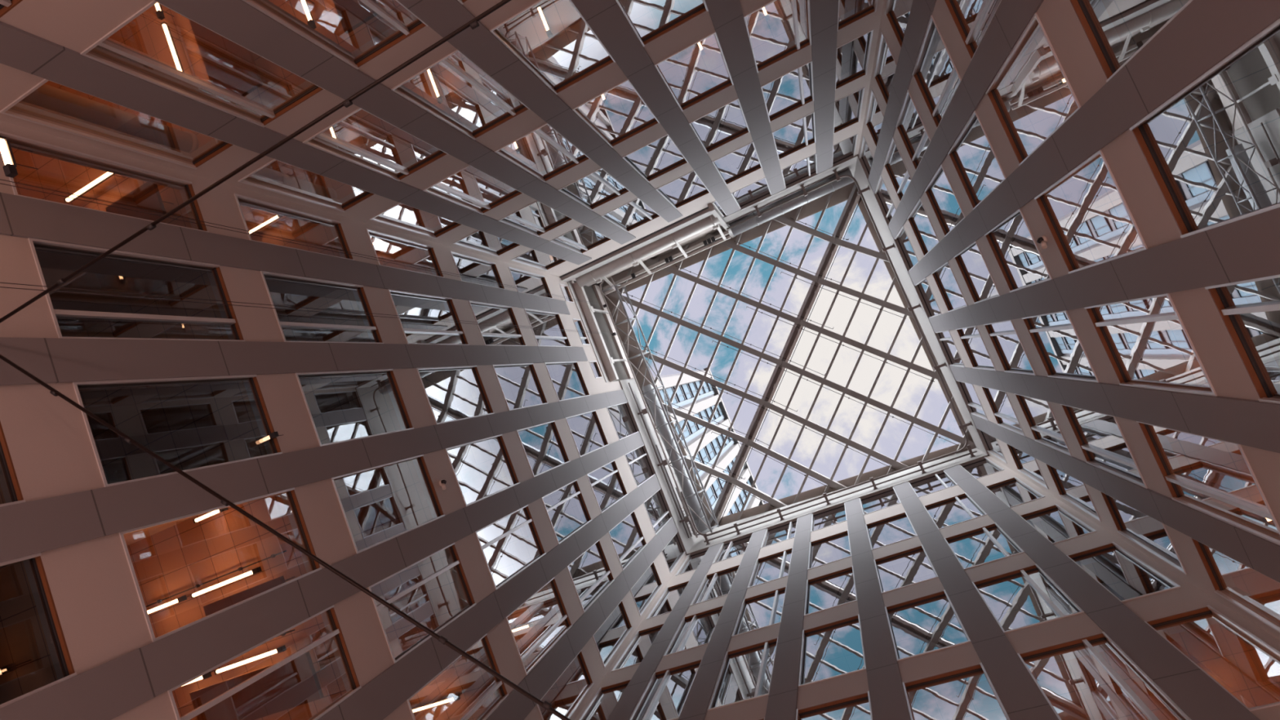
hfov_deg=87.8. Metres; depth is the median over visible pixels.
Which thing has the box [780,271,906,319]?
cable
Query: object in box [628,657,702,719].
window
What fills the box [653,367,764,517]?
office tower
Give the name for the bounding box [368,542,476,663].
window
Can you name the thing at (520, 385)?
window
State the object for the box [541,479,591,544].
window
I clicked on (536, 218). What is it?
window
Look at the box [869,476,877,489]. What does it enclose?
bracket
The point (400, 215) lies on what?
window
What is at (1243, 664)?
window
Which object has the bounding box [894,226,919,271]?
window
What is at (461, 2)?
window
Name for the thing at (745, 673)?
window
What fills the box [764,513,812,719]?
pier
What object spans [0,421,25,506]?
window
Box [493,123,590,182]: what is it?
window
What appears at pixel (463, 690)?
window
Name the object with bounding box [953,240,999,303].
window
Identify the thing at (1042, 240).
security camera
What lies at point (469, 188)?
window
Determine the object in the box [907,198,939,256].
window
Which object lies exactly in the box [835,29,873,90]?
window
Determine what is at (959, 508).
window
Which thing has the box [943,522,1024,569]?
window
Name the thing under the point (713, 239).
rail
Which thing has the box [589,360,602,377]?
window
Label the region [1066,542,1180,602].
window
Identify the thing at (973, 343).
window
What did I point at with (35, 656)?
window
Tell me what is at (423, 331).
window
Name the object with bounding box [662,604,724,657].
window
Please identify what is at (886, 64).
window
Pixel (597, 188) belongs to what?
window
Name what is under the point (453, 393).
window
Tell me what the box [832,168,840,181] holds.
bracket
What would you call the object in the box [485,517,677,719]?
pier
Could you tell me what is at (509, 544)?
window
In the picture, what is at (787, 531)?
window
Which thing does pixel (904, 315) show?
bar
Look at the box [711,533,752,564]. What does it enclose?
window
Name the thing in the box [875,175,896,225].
window
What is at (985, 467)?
window
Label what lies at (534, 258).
window
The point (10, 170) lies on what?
lamp
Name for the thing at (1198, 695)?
pier
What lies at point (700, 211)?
gap
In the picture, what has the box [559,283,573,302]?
window
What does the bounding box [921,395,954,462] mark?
bar
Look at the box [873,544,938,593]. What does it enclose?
window
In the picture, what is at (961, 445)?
bar
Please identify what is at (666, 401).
cable
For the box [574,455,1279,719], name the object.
wall
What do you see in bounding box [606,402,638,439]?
window
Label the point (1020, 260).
window
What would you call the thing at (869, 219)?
bar
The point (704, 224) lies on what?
ventilation duct
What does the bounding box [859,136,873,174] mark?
window
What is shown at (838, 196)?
frame
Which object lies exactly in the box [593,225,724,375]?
wall
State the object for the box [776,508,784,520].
bracket
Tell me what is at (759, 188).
window
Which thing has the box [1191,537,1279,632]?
window
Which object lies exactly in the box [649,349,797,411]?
cable
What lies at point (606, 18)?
pier
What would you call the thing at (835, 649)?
window
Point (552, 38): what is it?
window
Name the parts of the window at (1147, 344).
head panel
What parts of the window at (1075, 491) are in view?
head panel, pane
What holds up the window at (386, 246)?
in the wall at (97, 603)
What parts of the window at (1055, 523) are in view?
head panel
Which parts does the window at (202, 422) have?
head panel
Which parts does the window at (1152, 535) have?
head panel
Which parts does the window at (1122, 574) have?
head panel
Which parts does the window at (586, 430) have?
head panel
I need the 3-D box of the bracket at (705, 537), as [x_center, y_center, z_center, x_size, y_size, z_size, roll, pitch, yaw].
[3.061,8.226,30.402,0.180,0.240,0.600,-23,-95,15]
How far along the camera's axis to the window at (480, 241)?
21.58 m
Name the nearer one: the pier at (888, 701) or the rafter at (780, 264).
the pier at (888, 701)
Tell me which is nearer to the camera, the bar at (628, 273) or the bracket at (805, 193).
the bracket at (805, 193)
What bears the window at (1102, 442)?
in the wall at (1228, 376)
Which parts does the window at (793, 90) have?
head panel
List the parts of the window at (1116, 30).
head panel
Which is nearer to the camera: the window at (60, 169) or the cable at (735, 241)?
the window at (60, 169)
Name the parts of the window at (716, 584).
head panel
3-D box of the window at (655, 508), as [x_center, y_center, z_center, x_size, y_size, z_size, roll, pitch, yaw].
[0.737,6.551,28.899,0.155,3.000,1.418,-23,-95,15]
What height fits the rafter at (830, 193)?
0.170 m
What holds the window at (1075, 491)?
in the wall at (1228, 376)
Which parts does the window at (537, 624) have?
head panel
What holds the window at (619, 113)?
in the wall at (75, 25)
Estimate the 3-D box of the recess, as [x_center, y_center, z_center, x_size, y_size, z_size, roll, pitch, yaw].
[-1.805,-1.340,31.318,0.020,2.400,4.954,-23,-95,15]
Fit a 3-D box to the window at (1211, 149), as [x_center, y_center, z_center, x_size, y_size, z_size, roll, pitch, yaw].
[5.879,-2.142,6.576,0.155,2.946,1.465,-23,-95,15]
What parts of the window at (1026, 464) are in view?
head panel, pane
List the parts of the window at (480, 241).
head panel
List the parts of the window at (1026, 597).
head panel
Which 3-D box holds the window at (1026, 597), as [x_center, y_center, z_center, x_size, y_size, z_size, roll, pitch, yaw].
[8.072,5.028,14.020,1.461,2.907,0.155,-23,-95,15]
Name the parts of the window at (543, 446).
head panel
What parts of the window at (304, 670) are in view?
head panel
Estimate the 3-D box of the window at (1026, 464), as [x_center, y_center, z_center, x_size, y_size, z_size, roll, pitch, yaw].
[12.230,3.252,20.977,0.155,3.192,1.009,-23,-95,15]
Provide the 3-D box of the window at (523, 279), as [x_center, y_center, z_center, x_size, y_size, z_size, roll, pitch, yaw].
[-4.191,-2.887,25.468,0.155,3.192,1.013,-23,-95,15]
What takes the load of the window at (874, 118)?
in the wall at (1228, 376)
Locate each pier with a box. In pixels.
[0,21,591,265]
[0,192,569,315]
[0,337,587,385]
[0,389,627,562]
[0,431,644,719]
[155,0,635,244]
[317,474,661,719]
[397,0,682,222]
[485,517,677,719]
[570,0,740,215]
[607,542,722,719]
[678,528,766,719]
[704,0,785,195]
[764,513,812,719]
[809,0,838,173]
[844,497,911,719]
[868,0,936,193]
[888,0,1044,239]
[893,481,1058,719]
[908,0,1279,285]
[928,207,1279,332]
[943,464,1259,719]
[949,365,1279,453]
[969,413,1279,582]
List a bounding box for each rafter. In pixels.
[591,284,976,448]
[622,341,909,469]
[623,256,660,342]
[634,244,688,377]
[643,395,847,489]
[645,231,718,405]
[646,258,946,382]
[657,232,742,432]
[675,219,772,444]
[680,454,787,507]
[686,204,803,474]
[697,191,833,503]
[705,233,917,319]
[772,215,889,262]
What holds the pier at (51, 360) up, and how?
attached to the wall at (97, 603)
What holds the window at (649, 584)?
in the wall at (97, 603)
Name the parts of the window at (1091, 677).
head panel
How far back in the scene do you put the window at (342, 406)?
13.76 m
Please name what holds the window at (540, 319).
in the wall at (97, 603)
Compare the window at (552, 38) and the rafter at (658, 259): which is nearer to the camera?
the window at (552, 38)
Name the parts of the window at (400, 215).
head panel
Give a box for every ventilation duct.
[575,214,719,287]
[641,383,709,532]
[728,168,853,235]
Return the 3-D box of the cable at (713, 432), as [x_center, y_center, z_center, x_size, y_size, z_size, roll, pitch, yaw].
[6.481,4.897,32.980,6.422,0.936,0.137,23,-83,14]
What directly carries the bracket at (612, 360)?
attached to the recess
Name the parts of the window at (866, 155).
pane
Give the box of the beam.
[591,284,633,378]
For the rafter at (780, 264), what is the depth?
32.42 m
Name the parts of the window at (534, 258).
pane, head panel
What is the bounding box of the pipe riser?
[627,382,694,537]
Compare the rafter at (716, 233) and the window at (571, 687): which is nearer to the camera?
the window at (571, 687)
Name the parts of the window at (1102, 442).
head panel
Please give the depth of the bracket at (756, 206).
29.52 m
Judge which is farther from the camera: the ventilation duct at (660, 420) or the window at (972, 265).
the ventilation duct at (660, 420)
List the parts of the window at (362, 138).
head panel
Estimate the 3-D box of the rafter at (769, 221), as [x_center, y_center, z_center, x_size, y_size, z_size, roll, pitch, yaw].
[4.077,-1.112,33.431,0.115,0.170,13.824,24,-83,14]
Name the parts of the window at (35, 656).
head panel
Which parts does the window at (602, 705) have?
head panel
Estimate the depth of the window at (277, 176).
14.04 m
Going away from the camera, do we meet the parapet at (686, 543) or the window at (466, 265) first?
the window at (466, 265)
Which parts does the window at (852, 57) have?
head panel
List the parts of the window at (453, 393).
head panel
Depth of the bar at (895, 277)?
31.78 m
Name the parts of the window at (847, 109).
head panel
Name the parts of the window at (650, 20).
head panel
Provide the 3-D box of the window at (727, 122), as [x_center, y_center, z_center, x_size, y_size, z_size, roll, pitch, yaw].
[2.354,-6.839,19.427,1.454,2.865,0.155,-23,-95,15]
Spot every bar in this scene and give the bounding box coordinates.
[611,268,632,318]
[736,216,871,520]
[764,246,883,512]
[793,275,896,503]
[823,303,911,493]
[853,333,925,484]
[886,364,939,474]
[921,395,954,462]
[955,428,968,453]
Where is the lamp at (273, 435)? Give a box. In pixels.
[262,431,281,441]
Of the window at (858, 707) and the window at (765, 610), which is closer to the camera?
the window at (858, 707)
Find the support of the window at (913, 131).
in the wall at (1228, 376)
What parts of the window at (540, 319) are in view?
head panel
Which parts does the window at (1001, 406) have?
head panel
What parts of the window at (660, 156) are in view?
head panel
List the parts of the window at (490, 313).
head panel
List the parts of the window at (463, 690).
head panel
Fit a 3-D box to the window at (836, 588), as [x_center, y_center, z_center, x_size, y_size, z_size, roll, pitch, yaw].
[5.390,6.532,18.760,1.456,2.865,0.155,-23,-95,15]
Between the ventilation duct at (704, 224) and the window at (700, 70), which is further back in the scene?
the ventilation duct at (704, 224)
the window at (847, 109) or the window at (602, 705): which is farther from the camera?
the window at (847, 109)
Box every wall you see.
[0,0,884,280]
[0,120,686,719]
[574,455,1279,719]
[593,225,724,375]
[857,0,1279,639]
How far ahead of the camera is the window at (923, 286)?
26.04 m
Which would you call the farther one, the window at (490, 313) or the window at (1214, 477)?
the window at (490, 313)
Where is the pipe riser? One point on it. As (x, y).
(686, 518)
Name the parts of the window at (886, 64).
head panel, pane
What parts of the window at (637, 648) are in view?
head panel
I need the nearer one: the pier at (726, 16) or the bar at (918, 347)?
the pier at (726, 16)
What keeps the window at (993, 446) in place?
in the wall at (1228, 376)
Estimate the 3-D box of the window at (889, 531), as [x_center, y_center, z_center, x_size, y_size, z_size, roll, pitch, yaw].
[8.323,5.703,22.098,1.453,3.192,0.155,-23,-95,15]
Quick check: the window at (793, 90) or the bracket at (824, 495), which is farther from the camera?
the bracket at (824, 495)
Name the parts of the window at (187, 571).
head panel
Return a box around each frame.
[595,181,973,527]
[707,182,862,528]
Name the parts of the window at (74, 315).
head panel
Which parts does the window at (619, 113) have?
head panel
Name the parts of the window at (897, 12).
head panel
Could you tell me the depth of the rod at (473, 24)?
6.70 m
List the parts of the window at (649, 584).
head panel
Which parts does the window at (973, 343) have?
head panel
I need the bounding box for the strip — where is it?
[567,280,608,382]
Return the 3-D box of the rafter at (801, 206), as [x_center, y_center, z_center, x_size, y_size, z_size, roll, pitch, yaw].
[5.096,-0.691,33.378,0.115,0.170,15.988,24,-83,14]
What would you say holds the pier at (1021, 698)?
attached to the wall at (1187, 597)
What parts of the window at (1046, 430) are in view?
head panel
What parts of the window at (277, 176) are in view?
head panel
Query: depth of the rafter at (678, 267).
33.51 m
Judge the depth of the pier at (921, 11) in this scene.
16.57 m
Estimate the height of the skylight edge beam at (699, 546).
3.771 m
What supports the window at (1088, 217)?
in the wall at (1228, 376)
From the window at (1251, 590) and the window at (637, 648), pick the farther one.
the window at (637, 648)
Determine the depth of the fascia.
30.98 m
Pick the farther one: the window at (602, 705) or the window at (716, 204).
the window at (716, 204)
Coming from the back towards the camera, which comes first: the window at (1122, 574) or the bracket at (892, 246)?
the bracket at (892, 246)
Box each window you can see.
[0,0,22,17]
[0,79,234,169]
[0,130,208,232]
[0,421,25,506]
[0,552,76,708]
[27,237,244,341]
[72,374,283,487]
[80,0,324,127]
[118,487,321,642]
[167,604,361,719]
[233,193,354,260]
[237,159,374,212]
[242,0,428,69]
[260,271,383,343]
[294,368,413,446]
[302,107,448,181]
[330,453,444,553]
[366,228,444,277]
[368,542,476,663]
[369,202,461,238]
[387,288,469,345]
[391,49,529,140]
[406,633,508,719]
[416,365,494,424]
[422,164,523,214]
[444,434,519,506]
[450,251,505,289]
[453,230,519,256]
[457,0,467,4]
[468,300,526,346]
[475,504,546,590]
[489,0,615,94]
[492,363,547,410]
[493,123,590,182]
[497,200,573,236]
[505,577,572,675]
[508,266,553,298]
[511,248,566,271]
[516,420,569,476]
[524,308,571,346]
[537,649,593,719]
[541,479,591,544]
[544,361,590,401]
[549,224,612,253]
[557,167,630,210]
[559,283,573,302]
[565,409,608,457]
[566,539,614,613]
[572,79,659,147]
[572,318,590,344]
[578,679,631,719]
[586,459,627,513]
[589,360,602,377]
[592,600,632,667]
[600,197,660,231]
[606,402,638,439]
[608,510,647,570]
[610,623,663,671]
[615,0,708,46]
[622,133,688,182]
[625,444,655,487]
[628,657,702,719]
[630,562,662,616]
[643,488,671,534]
[645,581,688,619]
[653,31,733,111]
[655,170,710,208]
[662,532,684,573]
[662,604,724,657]
[675,550,706,575]
[688,97,750,153]
[689,564,740,605]
[706,636,777,711]
[711,141,762,185]
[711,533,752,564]
[712,200,726,217]
[731,177,771,208]
[731,585,786,636]
[743,0,811,72]
[747,547,792,588]
[760,60,813,122]
[760,519,797,548]
[772,111,815,159]
[781,153,817,188]
[795,690,872,719]
[798,613,866,687]
[804,565,857,616]
[807,529,851,569]
[810,502,847,532]
[831,133,857,166]
[833,87,864,133]
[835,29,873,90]
[837,0,877,31]
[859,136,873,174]
[859,487,901,515]
[865,89,884,146]
[865,511,917,550]
[873,31,897,104]
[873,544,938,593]
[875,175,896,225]
[884,0,913,47]
[884,137,911,202]
[884,589,970,661]
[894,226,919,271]
[895,89,931,171]
[902,662,1009,719]
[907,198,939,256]
[908,470,957,497]
[911,14,961,129]
[915,277,942,318]
[923,492,987,529]
[924,164,964,236]
[931,261,968,311]
[935,330,964,367]
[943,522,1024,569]
[944,0,1001,61]
[947,110,1006,209]
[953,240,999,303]
[955,325,996,370]
[956,380,988,420]
[961,457,1004,479]
[972,563,1084,633]
[980,430,1007,463]
[981,386,1025,436]
[983,208,1052,292]
[983,320,1035,375]
[985,12,1080,166]
[985,476,1044,507]
[1007,444,1048,488]
[1013,393,1072,456]
[1017,631,1191,719]
[1018,503,1097,544]
[1022,310,1099,382]
[1034,149,1147,274]
[1044,462,1101,521]
[1060,404,1147,488]
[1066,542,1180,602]
[1069,0,1193,82]
[1084,293,1217,396]
[1100,491,1186,573]
[1128,17,1279,238]
[1136,421,1279,545]
[1144,604,1279,711]
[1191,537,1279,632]
[1204,274,1279,404]
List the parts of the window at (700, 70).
head panel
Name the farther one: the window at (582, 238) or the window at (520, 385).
the window at (582, 238)
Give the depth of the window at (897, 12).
15.43 m
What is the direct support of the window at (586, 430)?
in the wall at (97, 603)
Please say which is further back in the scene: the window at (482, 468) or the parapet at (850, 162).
the parapet at (850, 162)
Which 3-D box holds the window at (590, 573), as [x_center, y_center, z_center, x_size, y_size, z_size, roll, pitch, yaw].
[-1.548,6.661,20.694,0.155,2.865,1.418,-23,-95,15]
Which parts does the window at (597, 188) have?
head panel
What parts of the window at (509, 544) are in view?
head panel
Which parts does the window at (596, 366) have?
head panel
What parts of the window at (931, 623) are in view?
head panel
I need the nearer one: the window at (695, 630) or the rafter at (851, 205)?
the window at (695, 630)
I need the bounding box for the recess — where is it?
[573,280,627,382]
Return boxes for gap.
[559,206,708,277]
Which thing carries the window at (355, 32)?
in the wall at (75, 25)
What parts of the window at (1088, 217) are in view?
head panel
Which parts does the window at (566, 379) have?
head panel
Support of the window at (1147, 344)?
in the wall at (1228, 376)
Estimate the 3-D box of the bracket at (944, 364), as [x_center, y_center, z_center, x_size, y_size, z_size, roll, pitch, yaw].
[12.524,0.243,27.660,0.600,0.240,0.180,-23,-95,15]
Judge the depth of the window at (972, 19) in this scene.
11.54 m
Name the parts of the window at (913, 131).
head panel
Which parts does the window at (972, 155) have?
head panel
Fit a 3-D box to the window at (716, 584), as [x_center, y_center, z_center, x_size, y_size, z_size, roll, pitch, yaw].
[2.759,8.033,23.678,1.431,3.192,0.155,-23,-95,15]
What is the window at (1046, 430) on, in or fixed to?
in the wall at (1228, 376)
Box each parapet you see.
[618,377,699,554]
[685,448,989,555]
[723,154,858,226]
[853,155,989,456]
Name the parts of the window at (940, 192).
head panel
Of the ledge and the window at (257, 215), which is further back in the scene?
the ledge
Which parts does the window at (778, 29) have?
head panel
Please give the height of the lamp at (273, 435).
0.338 m
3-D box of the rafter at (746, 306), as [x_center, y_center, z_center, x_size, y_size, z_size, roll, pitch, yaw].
[9.397,-0.841,31.868,9.303,1.367,0.142,23,-83,14]
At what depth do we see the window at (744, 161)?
23.39 m
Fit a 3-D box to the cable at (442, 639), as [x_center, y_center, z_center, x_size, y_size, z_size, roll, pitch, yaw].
[-1.876,2.637,6.268,14.013,0.100,0.100,25,-83,14]
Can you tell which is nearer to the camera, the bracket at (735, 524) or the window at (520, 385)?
the window at (520, 385)
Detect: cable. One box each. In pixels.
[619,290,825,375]
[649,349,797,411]
[666,400,768,445]
[675,266,833,328]
[692,456,745,479]
[711,340,963,447]
[711,386,894,469]
[711,431,832,488]
[711,475,773,506]
[734,240,840,283]
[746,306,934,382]
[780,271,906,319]
[791,217,848,240]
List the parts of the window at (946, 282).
head panel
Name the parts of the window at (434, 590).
head panel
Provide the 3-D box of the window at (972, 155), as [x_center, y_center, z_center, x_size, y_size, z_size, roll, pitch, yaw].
[7.178,-4.176,14.146,0.155,2.907,1.473,-23,-95,15]
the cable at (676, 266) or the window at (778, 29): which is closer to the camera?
the window at (778, 29)
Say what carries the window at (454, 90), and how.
in the wall at (75, 25)
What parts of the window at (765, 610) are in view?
head panel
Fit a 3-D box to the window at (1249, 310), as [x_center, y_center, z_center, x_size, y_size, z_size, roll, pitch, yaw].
[6.639,-0.202,6.390,0.155,2.946,1.461,-23,-95,15]
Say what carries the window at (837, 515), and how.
in the wall at (1187, 597)
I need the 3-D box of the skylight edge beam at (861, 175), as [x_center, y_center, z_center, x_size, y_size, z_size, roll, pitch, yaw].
[12.204,-2.462,29.063,0.360,3.761,13.448,-23,-95,15]
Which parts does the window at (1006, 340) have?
head panel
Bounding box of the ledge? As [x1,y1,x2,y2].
[560,208,712,281]
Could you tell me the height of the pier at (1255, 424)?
31.020 m
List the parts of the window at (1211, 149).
head panel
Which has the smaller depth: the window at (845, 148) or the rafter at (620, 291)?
the window at (845, 148)
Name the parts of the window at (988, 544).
head panel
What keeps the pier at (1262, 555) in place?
attached to the wall at (1228, 376)
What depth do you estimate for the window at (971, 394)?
25.64 m
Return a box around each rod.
[0,0,511,323]
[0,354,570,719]
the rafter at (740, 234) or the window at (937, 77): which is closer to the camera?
the window at (937, 77)
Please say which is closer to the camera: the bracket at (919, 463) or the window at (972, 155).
the window at (972, 155)
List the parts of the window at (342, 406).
head panel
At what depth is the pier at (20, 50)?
10.90 m
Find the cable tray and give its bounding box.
[573,282,618,382]
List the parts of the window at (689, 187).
head panel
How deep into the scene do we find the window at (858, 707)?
12.59 m
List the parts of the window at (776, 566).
head panel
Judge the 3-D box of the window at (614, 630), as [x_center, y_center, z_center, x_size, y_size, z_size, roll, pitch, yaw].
[-0.872,8.389,20.529,0.155,2.865,0.975,-23,-95,15]
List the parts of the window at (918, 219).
head panel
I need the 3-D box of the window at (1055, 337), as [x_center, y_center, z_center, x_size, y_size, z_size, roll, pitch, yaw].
[8.696,-0.300,13.775,0.155,2.907,1.461,-23,-95,15]
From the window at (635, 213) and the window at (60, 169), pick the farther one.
the window at (635, 213)
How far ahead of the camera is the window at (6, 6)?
7.74 m
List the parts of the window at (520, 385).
head panel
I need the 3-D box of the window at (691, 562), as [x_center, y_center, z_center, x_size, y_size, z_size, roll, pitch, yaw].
[2.309,8.670,28.489,0.994,3.000,0.155,-23,-95,15]
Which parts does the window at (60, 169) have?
head panel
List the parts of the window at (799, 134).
head panel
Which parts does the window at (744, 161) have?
head panel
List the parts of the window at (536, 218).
head panel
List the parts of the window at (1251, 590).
head panel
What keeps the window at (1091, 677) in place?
in the wall at (1187, 597)
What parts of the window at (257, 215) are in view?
head panel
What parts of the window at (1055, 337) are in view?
head panel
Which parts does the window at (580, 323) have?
head panel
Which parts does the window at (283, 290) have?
head panel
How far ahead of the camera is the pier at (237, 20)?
11.47 m
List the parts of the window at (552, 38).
head panel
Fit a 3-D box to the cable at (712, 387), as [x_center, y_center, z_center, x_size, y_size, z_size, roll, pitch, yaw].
[7.781,3.202,32.374,9.392,1.363,0.142,23,-83,14]
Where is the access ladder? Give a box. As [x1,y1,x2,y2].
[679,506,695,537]
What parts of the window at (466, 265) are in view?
head panel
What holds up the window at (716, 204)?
in the wall at (75, 25)
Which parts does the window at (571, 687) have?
head panel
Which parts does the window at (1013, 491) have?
head panel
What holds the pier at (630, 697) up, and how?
attached to the wall at (1187, 597)
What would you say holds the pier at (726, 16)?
attached to the wall at (75, 25)
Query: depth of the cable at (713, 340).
31.88 m
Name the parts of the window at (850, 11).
head panel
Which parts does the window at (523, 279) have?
head panel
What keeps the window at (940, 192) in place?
in the wall at (1228, 376)
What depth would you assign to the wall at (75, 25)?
14.07 m
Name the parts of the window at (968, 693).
head panel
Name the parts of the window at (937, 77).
head panel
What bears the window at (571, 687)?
in the wall at (97, 603)
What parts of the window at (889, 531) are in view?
head panel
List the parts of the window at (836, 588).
head panel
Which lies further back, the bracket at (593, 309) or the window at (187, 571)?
the bracket at (593, 309)
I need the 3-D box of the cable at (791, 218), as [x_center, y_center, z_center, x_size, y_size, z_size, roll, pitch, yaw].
[8.738,-6.369,32.424,2.982,0.506,0.145,22,-84,14]
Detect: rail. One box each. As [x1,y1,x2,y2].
[595,224,731,294]
[680,166,977,542]
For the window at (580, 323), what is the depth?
29.02 m
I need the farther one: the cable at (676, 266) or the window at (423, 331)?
the cable at (676, 266)
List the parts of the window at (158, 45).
head panel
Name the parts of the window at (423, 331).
head panel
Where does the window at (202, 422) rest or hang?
in the wall at (97, 603)
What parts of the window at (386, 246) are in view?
head panel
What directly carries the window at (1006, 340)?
in the wall at (1228, 376)
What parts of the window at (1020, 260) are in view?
head panel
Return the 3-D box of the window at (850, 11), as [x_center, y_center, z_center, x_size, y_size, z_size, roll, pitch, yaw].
[4.833,-8.258,14.744,0.980,2.907,0.155,-23,-95,15]
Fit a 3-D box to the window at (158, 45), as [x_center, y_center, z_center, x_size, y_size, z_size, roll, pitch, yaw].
[-6.324,-4.347,9.945,1.403,2.946,0.155,-23,-95,15]
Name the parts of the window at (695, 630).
head panel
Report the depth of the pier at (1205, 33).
7.80 m
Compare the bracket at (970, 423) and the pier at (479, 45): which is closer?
the pier at (479, 45)
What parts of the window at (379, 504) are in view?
head panel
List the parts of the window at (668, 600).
head panel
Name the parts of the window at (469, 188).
head panel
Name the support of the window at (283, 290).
in the wall at (97, 603)
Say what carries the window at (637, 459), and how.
in the wall at (97, 603)
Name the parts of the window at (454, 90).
head panel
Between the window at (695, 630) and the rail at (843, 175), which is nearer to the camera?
the window at (695, 630)
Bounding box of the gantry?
[599,276,719,537]
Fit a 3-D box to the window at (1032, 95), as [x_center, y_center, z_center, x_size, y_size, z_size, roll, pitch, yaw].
[6.149,-4.126,10.449,0.155,2.921,1.473,-23,-95,15]
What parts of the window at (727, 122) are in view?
head panel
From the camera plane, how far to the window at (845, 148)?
26.67 m
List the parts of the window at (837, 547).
head panel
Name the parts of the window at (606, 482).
head panel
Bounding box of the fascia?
[585,223,720,286]
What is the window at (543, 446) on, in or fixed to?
in the wall at (97, 603)
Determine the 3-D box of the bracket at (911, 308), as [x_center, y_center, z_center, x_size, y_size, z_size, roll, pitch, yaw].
[11.561,-2.215,27.895,0.600,0.240,0.180,-23,-95,15]
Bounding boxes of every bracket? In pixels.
[589,306,608,314]
[609,357,626,363]
[702,533,711,545]
[733,522,741,534]
[753,204,761,217]
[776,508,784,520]
[800,183,807,196]
[822,492,831,505]
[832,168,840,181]
[857,186,870,195]
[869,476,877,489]
[881,243,895,252]
[907,302,920,311]
[917,460,926,473]
[933,362,946,369]
[958,421,972,429]
[966,444,975,457]
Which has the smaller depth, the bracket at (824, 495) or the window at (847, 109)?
the window at (847, 109)
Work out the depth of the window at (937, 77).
14.38 m
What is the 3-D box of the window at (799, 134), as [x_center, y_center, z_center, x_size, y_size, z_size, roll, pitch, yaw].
[5.284,-7.667,22.765,1.431,3.192,0.155,-23,-95,15]
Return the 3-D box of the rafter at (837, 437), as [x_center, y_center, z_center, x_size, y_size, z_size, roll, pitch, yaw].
[5.800,2.061,32.693,15.435,2.029,0.270,24,-83,14]
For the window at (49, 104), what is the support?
in the wall at (75, 25)
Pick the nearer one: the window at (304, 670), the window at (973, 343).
the window at (304, 670)
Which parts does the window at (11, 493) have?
pane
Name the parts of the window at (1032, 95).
head panel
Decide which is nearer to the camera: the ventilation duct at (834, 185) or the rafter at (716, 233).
the ventilation duct at (834, 185)
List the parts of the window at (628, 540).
head panel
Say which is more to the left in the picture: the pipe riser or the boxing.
the pipe riser
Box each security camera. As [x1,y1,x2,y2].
[439,479,446,489]
[1036,235,1047,248]
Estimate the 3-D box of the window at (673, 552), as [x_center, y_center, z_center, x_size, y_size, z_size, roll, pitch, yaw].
[1.413,8.279,28.733,0.155,3.000,0.975,-23,-95,15]
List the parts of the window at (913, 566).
head panel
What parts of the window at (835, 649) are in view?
head panel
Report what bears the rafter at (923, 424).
attached to the wall at (713, 231)
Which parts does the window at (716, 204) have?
pane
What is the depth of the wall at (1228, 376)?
11.67 m
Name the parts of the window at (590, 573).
head panel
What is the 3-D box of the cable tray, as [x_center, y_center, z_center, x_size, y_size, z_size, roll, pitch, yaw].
[-1.993,-1.292,29.917,0.320,0.300,4.754,-23,-95,15]
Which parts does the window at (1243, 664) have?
head panel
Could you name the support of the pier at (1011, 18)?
attached to the wall at (1228, 376)
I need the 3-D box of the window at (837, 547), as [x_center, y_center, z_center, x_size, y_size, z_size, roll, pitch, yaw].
[6.467,6.480,22.625,1.456,3.192,0.155,-23,-95,15]
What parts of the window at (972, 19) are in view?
head panel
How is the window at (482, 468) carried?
in the wall at (97, 603)
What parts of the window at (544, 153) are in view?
head panel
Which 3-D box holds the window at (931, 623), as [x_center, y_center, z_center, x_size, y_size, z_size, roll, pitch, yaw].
[6.220,5.804,14.546,1.453,2.907,0.155,-23,-95,15]
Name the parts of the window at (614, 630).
head panel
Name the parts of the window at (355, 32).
head panel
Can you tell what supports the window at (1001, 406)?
in the wall at (1228, 376)
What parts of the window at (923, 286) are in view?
head panel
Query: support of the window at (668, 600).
in the wall at (1187, 597)
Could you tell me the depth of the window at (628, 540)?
24.60 m
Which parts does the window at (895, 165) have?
head panel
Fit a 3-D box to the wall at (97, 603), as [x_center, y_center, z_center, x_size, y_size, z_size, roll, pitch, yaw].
[-4.637,2.863,15.786,0.300,31.050,13.448,-23,-95,15]
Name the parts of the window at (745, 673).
head panel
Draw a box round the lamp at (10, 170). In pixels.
[0,135,38,177]
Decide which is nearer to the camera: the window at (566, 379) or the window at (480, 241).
the window at (480, 241)
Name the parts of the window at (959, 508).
head panel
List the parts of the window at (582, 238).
head panel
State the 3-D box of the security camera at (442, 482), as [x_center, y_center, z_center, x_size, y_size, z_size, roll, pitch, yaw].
[-4.525,2.867,15.303,0.142,0.206,0.240,-23,-95,15]
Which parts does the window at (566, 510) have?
head panel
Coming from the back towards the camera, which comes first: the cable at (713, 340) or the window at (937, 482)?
the cable at (713, 340)
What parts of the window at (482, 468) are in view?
head panel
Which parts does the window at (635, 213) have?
head panel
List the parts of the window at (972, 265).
head panel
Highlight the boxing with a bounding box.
[707,203,735,238]
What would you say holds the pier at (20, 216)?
attached to the wall at (97, 603)
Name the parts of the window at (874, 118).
head panel, pane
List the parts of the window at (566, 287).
head panel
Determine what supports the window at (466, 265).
in the wall at (97, 603)
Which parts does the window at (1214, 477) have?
head panel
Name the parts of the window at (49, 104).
head panel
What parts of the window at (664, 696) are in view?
head panel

